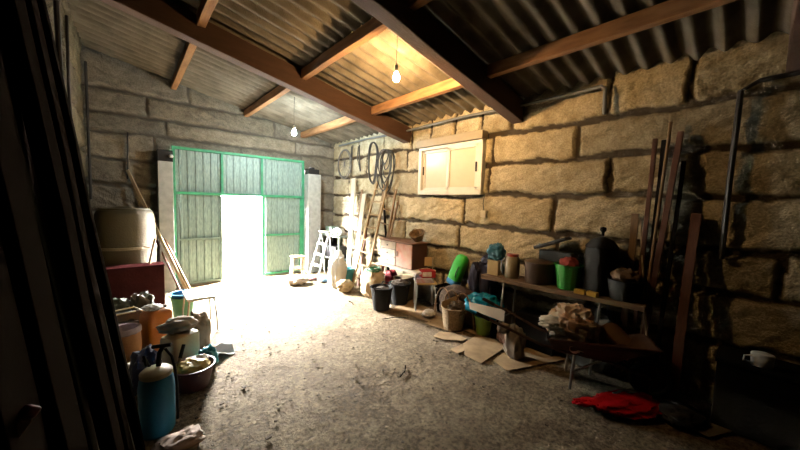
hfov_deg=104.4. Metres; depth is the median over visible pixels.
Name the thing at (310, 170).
box
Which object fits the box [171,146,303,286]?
door
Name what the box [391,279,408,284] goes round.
rag
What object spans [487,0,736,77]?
purlin
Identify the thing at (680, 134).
pole
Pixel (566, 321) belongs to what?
bag
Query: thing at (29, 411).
brush
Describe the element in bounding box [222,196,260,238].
wall
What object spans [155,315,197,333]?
cloth
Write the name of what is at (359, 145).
strap
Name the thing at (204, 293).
side table
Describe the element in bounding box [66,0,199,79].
ceiling
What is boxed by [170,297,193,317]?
bucket
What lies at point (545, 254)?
case
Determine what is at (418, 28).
rafter
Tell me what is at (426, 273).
box
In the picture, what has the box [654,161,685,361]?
pole
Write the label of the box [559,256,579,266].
rag
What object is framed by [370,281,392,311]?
tub
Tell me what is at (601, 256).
milk can
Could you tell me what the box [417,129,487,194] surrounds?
window
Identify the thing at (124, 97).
wall
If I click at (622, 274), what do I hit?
rag
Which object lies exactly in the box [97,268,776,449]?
floor
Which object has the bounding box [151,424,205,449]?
cloth sack
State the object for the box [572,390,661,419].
bag
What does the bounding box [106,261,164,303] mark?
wooden trunk
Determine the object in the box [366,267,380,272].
hose
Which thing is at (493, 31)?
ceiling
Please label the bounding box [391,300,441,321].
cardboard sheet
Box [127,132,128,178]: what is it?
cable
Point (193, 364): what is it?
bag
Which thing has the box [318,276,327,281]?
bag
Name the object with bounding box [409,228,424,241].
basket
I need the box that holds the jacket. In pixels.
[468,254,498,295]
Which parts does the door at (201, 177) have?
panel, panel, panel, frame, panel, panel, panel, frame, panel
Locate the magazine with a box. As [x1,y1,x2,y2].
[416,275,431,280]
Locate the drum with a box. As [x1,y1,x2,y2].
[119,323,141,362]
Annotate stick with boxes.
[639,220,650,392]
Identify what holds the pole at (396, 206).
on the floor
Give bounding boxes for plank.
[0,0,124,449]
[0,52,88,449]
[25,0,133,449]
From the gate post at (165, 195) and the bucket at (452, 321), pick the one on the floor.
the gate post at (165, 195)
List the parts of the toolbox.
lid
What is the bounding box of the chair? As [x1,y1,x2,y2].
[413,257,436,311]
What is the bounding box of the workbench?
[320,233,351,269]
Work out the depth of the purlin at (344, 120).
6.17 m
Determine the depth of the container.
2.31 m
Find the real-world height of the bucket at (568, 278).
0.270 m
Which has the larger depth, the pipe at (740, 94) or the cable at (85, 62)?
the cable at (85, 62)
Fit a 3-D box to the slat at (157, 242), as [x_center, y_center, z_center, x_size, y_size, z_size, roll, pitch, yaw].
[-4.106,0.531,5.389,0.623,1.306,0.027,2,4,1]
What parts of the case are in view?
lid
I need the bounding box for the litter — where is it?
[166,282,579,449]
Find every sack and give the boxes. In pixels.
[113,298,132,322]
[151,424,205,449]
[190,311,210,349]
[328,250,346,288]
[360,268,384,297]
[497,322,525,360]
[565,303,621,372]
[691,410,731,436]
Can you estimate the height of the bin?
0.320 m
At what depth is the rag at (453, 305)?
4.17 m
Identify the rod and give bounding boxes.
[115,306,142,315]
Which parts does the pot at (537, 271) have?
lid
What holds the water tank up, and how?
on the floor
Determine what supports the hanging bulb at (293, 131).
hanging from the ceiling at (493, 31)
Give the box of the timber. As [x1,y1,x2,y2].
[37,0,144,449]
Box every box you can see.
[156,149,173,161]
[305,168,318,174]
[325,244,345,257]
[326,226,338,234]
[393,274,414,299]
[419,269,435,277]
[480,194,486,217]
[574,288,584,294]
[586,290,598,297]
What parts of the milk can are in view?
lid, knob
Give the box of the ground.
[223,238,261,278]
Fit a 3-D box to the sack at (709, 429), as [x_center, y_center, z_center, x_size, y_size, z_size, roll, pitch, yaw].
[2.429,1.575,2.464,0.470,0.034,0.200,1,4,-16]
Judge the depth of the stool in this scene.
6.61 m
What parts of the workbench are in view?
leg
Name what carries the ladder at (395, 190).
on the floor
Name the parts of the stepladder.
rail, rail, rail, rail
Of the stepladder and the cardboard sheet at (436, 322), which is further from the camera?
the stepladder
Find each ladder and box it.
[352,181,388,282]
[371,186,396,269]
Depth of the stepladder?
6.95 m
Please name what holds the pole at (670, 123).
on the floor
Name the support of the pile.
on the floor
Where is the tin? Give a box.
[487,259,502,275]
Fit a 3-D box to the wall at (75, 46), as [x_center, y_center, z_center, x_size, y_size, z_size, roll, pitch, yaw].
[-1.808,-0.435,1.305,0.079,4.087,9.800,-2,6,-41]
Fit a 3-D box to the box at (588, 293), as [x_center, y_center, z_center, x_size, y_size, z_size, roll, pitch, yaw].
[1.946,0.698,3.132,0.060,0.044,0.095,-1,5,-33]
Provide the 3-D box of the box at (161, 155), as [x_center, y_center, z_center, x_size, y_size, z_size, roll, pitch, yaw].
[-4.091,-1.202,5.399,0.225,0.200,0.265,-2,6,-41]
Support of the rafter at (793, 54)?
attached to the wall at (569, 168)
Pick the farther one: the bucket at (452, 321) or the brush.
the bucket at (452, 321)
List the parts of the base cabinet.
drawer, drawer, drawer, door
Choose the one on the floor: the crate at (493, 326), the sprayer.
the sprayer
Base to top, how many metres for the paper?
0.064 m
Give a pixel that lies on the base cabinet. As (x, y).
(404, 253)
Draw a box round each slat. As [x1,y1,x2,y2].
[126,169,187,289]
[147,206,191,289]
[156,238,180,289]
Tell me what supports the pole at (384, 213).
on the floor
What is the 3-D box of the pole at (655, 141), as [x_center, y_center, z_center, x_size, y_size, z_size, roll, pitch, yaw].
[2.358,0.361,3.024,0.148,2.378,0.045,-1,5,-30]
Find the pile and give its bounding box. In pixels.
[285,275,308,284]
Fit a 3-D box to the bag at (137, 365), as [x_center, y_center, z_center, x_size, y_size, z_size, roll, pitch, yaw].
[-2.191,1.240,2.674,0.233,0.405,0.243,-2,6,-41]
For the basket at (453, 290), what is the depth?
4.38 m
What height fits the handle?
0.374 m
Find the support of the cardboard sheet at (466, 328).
on the floor
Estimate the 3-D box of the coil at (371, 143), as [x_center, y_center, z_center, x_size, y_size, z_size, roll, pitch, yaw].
[-0.555,-1.264,6.351,0.064,0.870,0.344,-2,6,-41]
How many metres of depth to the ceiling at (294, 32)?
3.61 m
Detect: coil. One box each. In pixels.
[368,142,378,184]
[376,149,395,192]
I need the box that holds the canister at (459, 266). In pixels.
[446,254,468,284]
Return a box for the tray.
[546,325,659,361]
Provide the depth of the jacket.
4.26 m
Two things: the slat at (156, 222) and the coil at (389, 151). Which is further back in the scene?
the coil at (389, 151)
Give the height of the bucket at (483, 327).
0.240 m
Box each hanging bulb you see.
[292,97,295,134]
[393,35,399,81]
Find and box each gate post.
[157,161,175,291]
[303,174,320,272]
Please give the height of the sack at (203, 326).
0.425 m
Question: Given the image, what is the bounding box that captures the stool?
[289,255,305,276]
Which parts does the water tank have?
lid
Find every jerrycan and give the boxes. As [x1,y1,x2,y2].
[139,304,172,350]
[160,329,199,364]
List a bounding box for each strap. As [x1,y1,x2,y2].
[350,145,352,176]
[357,145,360,170]
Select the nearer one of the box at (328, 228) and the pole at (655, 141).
the pole at (655, 141)
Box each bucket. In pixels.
[170,290,186,298]
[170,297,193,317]
[474,314,491,335]
[554,262,583,290]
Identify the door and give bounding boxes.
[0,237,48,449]
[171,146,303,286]
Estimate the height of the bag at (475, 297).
0.368 m
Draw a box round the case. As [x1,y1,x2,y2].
[533,236,573,283]
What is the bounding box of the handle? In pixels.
[144,239,155,263]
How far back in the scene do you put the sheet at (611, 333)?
2.95 m
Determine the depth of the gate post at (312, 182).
7.19 m
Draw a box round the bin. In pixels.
[346,266,354,280]
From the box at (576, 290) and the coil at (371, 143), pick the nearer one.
the box at (576, 290)
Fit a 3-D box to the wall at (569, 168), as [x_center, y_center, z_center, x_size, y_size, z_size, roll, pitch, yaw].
[1.476,-0.113,4.218,0.082,3.220,9.800,-2,6,-41]
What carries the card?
on the bag at (475, 297)
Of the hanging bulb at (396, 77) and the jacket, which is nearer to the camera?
the hanging bulb at (396, 77)
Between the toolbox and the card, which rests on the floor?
the toolbox
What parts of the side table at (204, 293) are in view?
leg, leg, leg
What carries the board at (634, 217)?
on the floor
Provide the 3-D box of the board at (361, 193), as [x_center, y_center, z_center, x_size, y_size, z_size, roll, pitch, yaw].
[-0.901,0.212,6.635,0.067,1.950,0.303,4,5,26]
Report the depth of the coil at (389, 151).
5.96 m
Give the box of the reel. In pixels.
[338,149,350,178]
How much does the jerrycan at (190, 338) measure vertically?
0.376 m
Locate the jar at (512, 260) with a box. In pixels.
[501,253,519,278]
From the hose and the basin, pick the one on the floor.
the basin
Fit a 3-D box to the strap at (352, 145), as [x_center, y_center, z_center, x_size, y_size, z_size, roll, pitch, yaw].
[-1.093,-1.448,7.008,0.035,0.702,0.085,-2,6,-41]
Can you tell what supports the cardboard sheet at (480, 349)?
on the floor
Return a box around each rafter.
[99,0,411,143]
[352,0,523,123]
[785,0,799,72]
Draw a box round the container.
[743,350,775,369]
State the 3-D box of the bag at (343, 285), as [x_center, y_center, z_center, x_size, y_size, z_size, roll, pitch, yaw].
[-1.028,1.128,5.820,0.368,0.240,0.281,-2,6,-41]
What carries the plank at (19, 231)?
on the floor
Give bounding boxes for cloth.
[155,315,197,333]
[332,227,345,235]
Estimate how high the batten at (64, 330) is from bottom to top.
2.797 m
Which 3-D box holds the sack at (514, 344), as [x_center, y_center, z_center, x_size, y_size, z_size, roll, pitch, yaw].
[1.249,1.294,3.489,0.317,0.387,0.212,4,5,24]
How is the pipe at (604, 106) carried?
attached to the wall at (569, 168)
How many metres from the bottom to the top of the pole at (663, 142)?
2.358 m
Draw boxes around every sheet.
[0,27,97,449]
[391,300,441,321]
[425,318,451,331]
[433,332,466,340]
[450,345,463,353]
[462,326,497,335]
[463,335,502,362]
[493,347,565,370]
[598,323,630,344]
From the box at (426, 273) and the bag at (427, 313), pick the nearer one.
the bag at (427, 313)
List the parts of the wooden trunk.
lid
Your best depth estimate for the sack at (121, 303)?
3.58 m
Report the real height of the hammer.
0.315 m
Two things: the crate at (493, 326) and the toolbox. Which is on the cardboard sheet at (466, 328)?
the crate at (493, 326)
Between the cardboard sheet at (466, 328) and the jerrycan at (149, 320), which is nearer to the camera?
the jerrycan at (149, 320)
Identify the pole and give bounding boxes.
[382,191,389,269]
[382,202,398,271]
[626,138,657,380]
[635,122,672,362]
[637,131,683,361]
[645,140,665,289]
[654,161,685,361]
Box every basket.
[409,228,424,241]
[434,284,475,329]
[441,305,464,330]
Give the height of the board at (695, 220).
1.680 m
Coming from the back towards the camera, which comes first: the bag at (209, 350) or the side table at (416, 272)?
the side table at (416, 272)
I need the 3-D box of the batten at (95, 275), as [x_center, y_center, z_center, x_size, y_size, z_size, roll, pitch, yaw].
[-1.800,0.039,1.751,0.570,2.951,0.060,2,4,-3]
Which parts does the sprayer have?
lid, tank, pump handle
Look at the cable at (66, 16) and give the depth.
3.35 m
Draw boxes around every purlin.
[171,41,196,89]
[196,0,218,27]
[244,85,289,116]
[300,116,354,137]
[301,17,387,79]
[371,78,462,114]
[408,0,431,10]
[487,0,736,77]
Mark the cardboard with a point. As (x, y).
(445, 303)
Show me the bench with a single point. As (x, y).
(641, 306)
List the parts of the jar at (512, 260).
lid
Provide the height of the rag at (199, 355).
0.096 m
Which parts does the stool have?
leg, seat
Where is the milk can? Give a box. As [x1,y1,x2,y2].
[578,227,625,296]
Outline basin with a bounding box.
[172,355,215,393]
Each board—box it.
[347,178,355,265]
[353,194,366,282]
[357,189,362,228]
[615,213,638,375]
[666,213,701,400]
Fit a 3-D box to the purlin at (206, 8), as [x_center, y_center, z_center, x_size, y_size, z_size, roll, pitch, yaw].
[-1.561,-2.198,2.707,0.090,0.128,2.000,-2,6,-41]
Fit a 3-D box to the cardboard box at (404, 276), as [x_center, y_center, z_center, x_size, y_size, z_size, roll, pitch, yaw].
[0.073,1.111,5.552,0.300,0.380,0.280,-2,6,-41]
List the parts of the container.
handle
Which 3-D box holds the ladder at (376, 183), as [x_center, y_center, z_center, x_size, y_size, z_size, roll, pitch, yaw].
[-0.613,0.180,6.150,0.392,2.102,0.689,-2,6,-41]
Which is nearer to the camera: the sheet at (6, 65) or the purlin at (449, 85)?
the sheet at (6, 65)
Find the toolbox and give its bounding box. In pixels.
[710,345,799,449]
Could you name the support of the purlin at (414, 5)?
attached to the rafter at (418, 28)
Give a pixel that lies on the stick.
(640, 222)
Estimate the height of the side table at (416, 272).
0.600 m
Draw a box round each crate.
[116,300,153,324]
[435,283,500,330]
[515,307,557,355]
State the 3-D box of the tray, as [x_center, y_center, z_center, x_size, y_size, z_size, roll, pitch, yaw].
[1.871,1.114,2.971,0.857,0.200,0.537,3,5,22]
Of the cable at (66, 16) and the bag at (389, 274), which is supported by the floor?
the bag at (389, 274)
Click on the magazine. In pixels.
(418, 276)
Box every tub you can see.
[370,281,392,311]
[389,277,410,305]
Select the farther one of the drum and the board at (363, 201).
the board at (363, 201)
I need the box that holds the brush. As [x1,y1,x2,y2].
[16,404,41,437]
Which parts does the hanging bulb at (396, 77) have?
bulb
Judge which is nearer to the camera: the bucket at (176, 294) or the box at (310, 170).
the bucket at (176, 294)
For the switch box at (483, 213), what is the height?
0.341 m
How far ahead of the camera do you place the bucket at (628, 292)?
2.93 m
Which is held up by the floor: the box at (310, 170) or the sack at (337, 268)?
the sack at (337, 268)
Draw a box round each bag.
[129,344,161,395]
[130,290,153,320]
[173,356,211,373]
[198,344,218,364]
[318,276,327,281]
[336,279,353,291]
[385,269,396,283]
[422,309,434,317]
[464,292,504,320]
[486,243,505,260]
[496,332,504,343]
[538,302,600,353]
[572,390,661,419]
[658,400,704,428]
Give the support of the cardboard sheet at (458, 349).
on the floor
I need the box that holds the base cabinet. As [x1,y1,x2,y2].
[379,237,428,269]
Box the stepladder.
[309,231,331,277]
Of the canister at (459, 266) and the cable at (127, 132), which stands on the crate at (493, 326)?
the canister at (459, 266)
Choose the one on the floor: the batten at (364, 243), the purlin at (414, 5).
the batten at (364, 243)
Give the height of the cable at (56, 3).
0.944 m
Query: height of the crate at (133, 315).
0.380 m
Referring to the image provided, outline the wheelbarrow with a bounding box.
[476,297,673,397]
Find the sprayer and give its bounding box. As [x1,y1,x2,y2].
[137,343,178,439]
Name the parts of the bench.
leg, leg, leg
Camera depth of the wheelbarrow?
2.82 m
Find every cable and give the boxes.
[53,0,64,82]
[65,15,72,117]
[84,61,92,198]
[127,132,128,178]
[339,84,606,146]
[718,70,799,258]
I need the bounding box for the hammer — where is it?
[175,344,185,386]
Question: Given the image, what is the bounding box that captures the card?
[469,302,504,321]
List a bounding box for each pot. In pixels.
[524,259,554,284]
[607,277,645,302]
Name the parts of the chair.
leg, seat, backrest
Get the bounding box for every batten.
[4,71,96,449]
[95,275,134,449]
[357,208,368,285]
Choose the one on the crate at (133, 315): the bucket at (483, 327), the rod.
the rod
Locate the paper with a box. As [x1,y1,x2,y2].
[215,341,234,353]
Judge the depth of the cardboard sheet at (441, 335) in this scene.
3.96 m
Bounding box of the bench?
[481,273,647,374]
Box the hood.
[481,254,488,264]
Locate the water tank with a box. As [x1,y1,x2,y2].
[94,206,156,265]
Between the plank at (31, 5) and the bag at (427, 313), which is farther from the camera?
the bag at (427, 313)
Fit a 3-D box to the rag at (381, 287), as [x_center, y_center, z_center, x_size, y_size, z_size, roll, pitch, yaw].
[-0.296,1.052,4.917,0.312,0.168,0.304,-2,6,-41]
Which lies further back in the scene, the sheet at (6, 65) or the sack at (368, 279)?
the sack at (368, 279)
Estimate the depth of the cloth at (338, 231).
7.03 m
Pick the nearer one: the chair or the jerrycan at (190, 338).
the jerrycan at (190, 338)
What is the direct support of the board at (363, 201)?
on the floor
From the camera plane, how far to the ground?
8.87 m
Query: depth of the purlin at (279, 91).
5.33 m
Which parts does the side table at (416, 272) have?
leg, leg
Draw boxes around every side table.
[182,287,217,329]
[376,261,435,309]
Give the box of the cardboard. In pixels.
[442,295,458,308]
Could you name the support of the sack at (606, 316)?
on the floor
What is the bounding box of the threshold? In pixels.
[176,271,300,287]
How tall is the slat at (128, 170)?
2.112 m
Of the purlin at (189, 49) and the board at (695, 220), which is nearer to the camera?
the board at (695, 220)
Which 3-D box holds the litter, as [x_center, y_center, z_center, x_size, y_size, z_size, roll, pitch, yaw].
[-1.019,1.381,3.949,3.025,0.010,5.264,-2,6,-41]
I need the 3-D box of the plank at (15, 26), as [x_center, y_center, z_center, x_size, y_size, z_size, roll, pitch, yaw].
[-1.403,-0.041,1.274,0.492,3.200,0.248,-1,5,-30]
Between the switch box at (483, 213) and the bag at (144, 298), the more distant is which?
the switch box at (483, 213)
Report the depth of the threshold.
6.53 m
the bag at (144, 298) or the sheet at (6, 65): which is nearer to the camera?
the sheet at (6, 65)
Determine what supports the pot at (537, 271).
on the bench
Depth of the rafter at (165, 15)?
3.83 m
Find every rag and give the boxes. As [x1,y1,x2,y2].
[141,303,163,310]
[196,354,208,358]
[376,286,388,289]
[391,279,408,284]
[447,300,467,316]
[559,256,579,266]
[610,267,641,282]
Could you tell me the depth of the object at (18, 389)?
0.75 m
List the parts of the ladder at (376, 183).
rail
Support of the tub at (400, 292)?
on the floor
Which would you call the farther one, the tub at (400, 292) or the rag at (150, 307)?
the tub at (400, 292)
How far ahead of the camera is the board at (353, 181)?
6.81 m
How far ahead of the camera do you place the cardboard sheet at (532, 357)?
3.42 m
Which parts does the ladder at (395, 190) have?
rail, rail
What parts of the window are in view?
sash, pane, sash, pane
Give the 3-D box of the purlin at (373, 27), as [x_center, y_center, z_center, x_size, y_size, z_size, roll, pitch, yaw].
[-0.666,-1.990,3.512,0.091,0.133,2.000,-2,6,-41]
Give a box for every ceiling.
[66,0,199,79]
[171,0,370,108]
[246,0,793,144]
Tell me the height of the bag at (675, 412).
0.110 m
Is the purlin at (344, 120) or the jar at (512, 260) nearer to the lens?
the jar at (512, 260)
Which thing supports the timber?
on the floor
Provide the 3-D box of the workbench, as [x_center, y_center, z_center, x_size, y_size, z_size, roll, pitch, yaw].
[-1.519,0.677,7.327,0.360,0.900,0.900,-2,6,-41]
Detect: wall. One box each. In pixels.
[45,0,87,177]
[80,45,335,271]
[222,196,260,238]
[333,32,799,403]

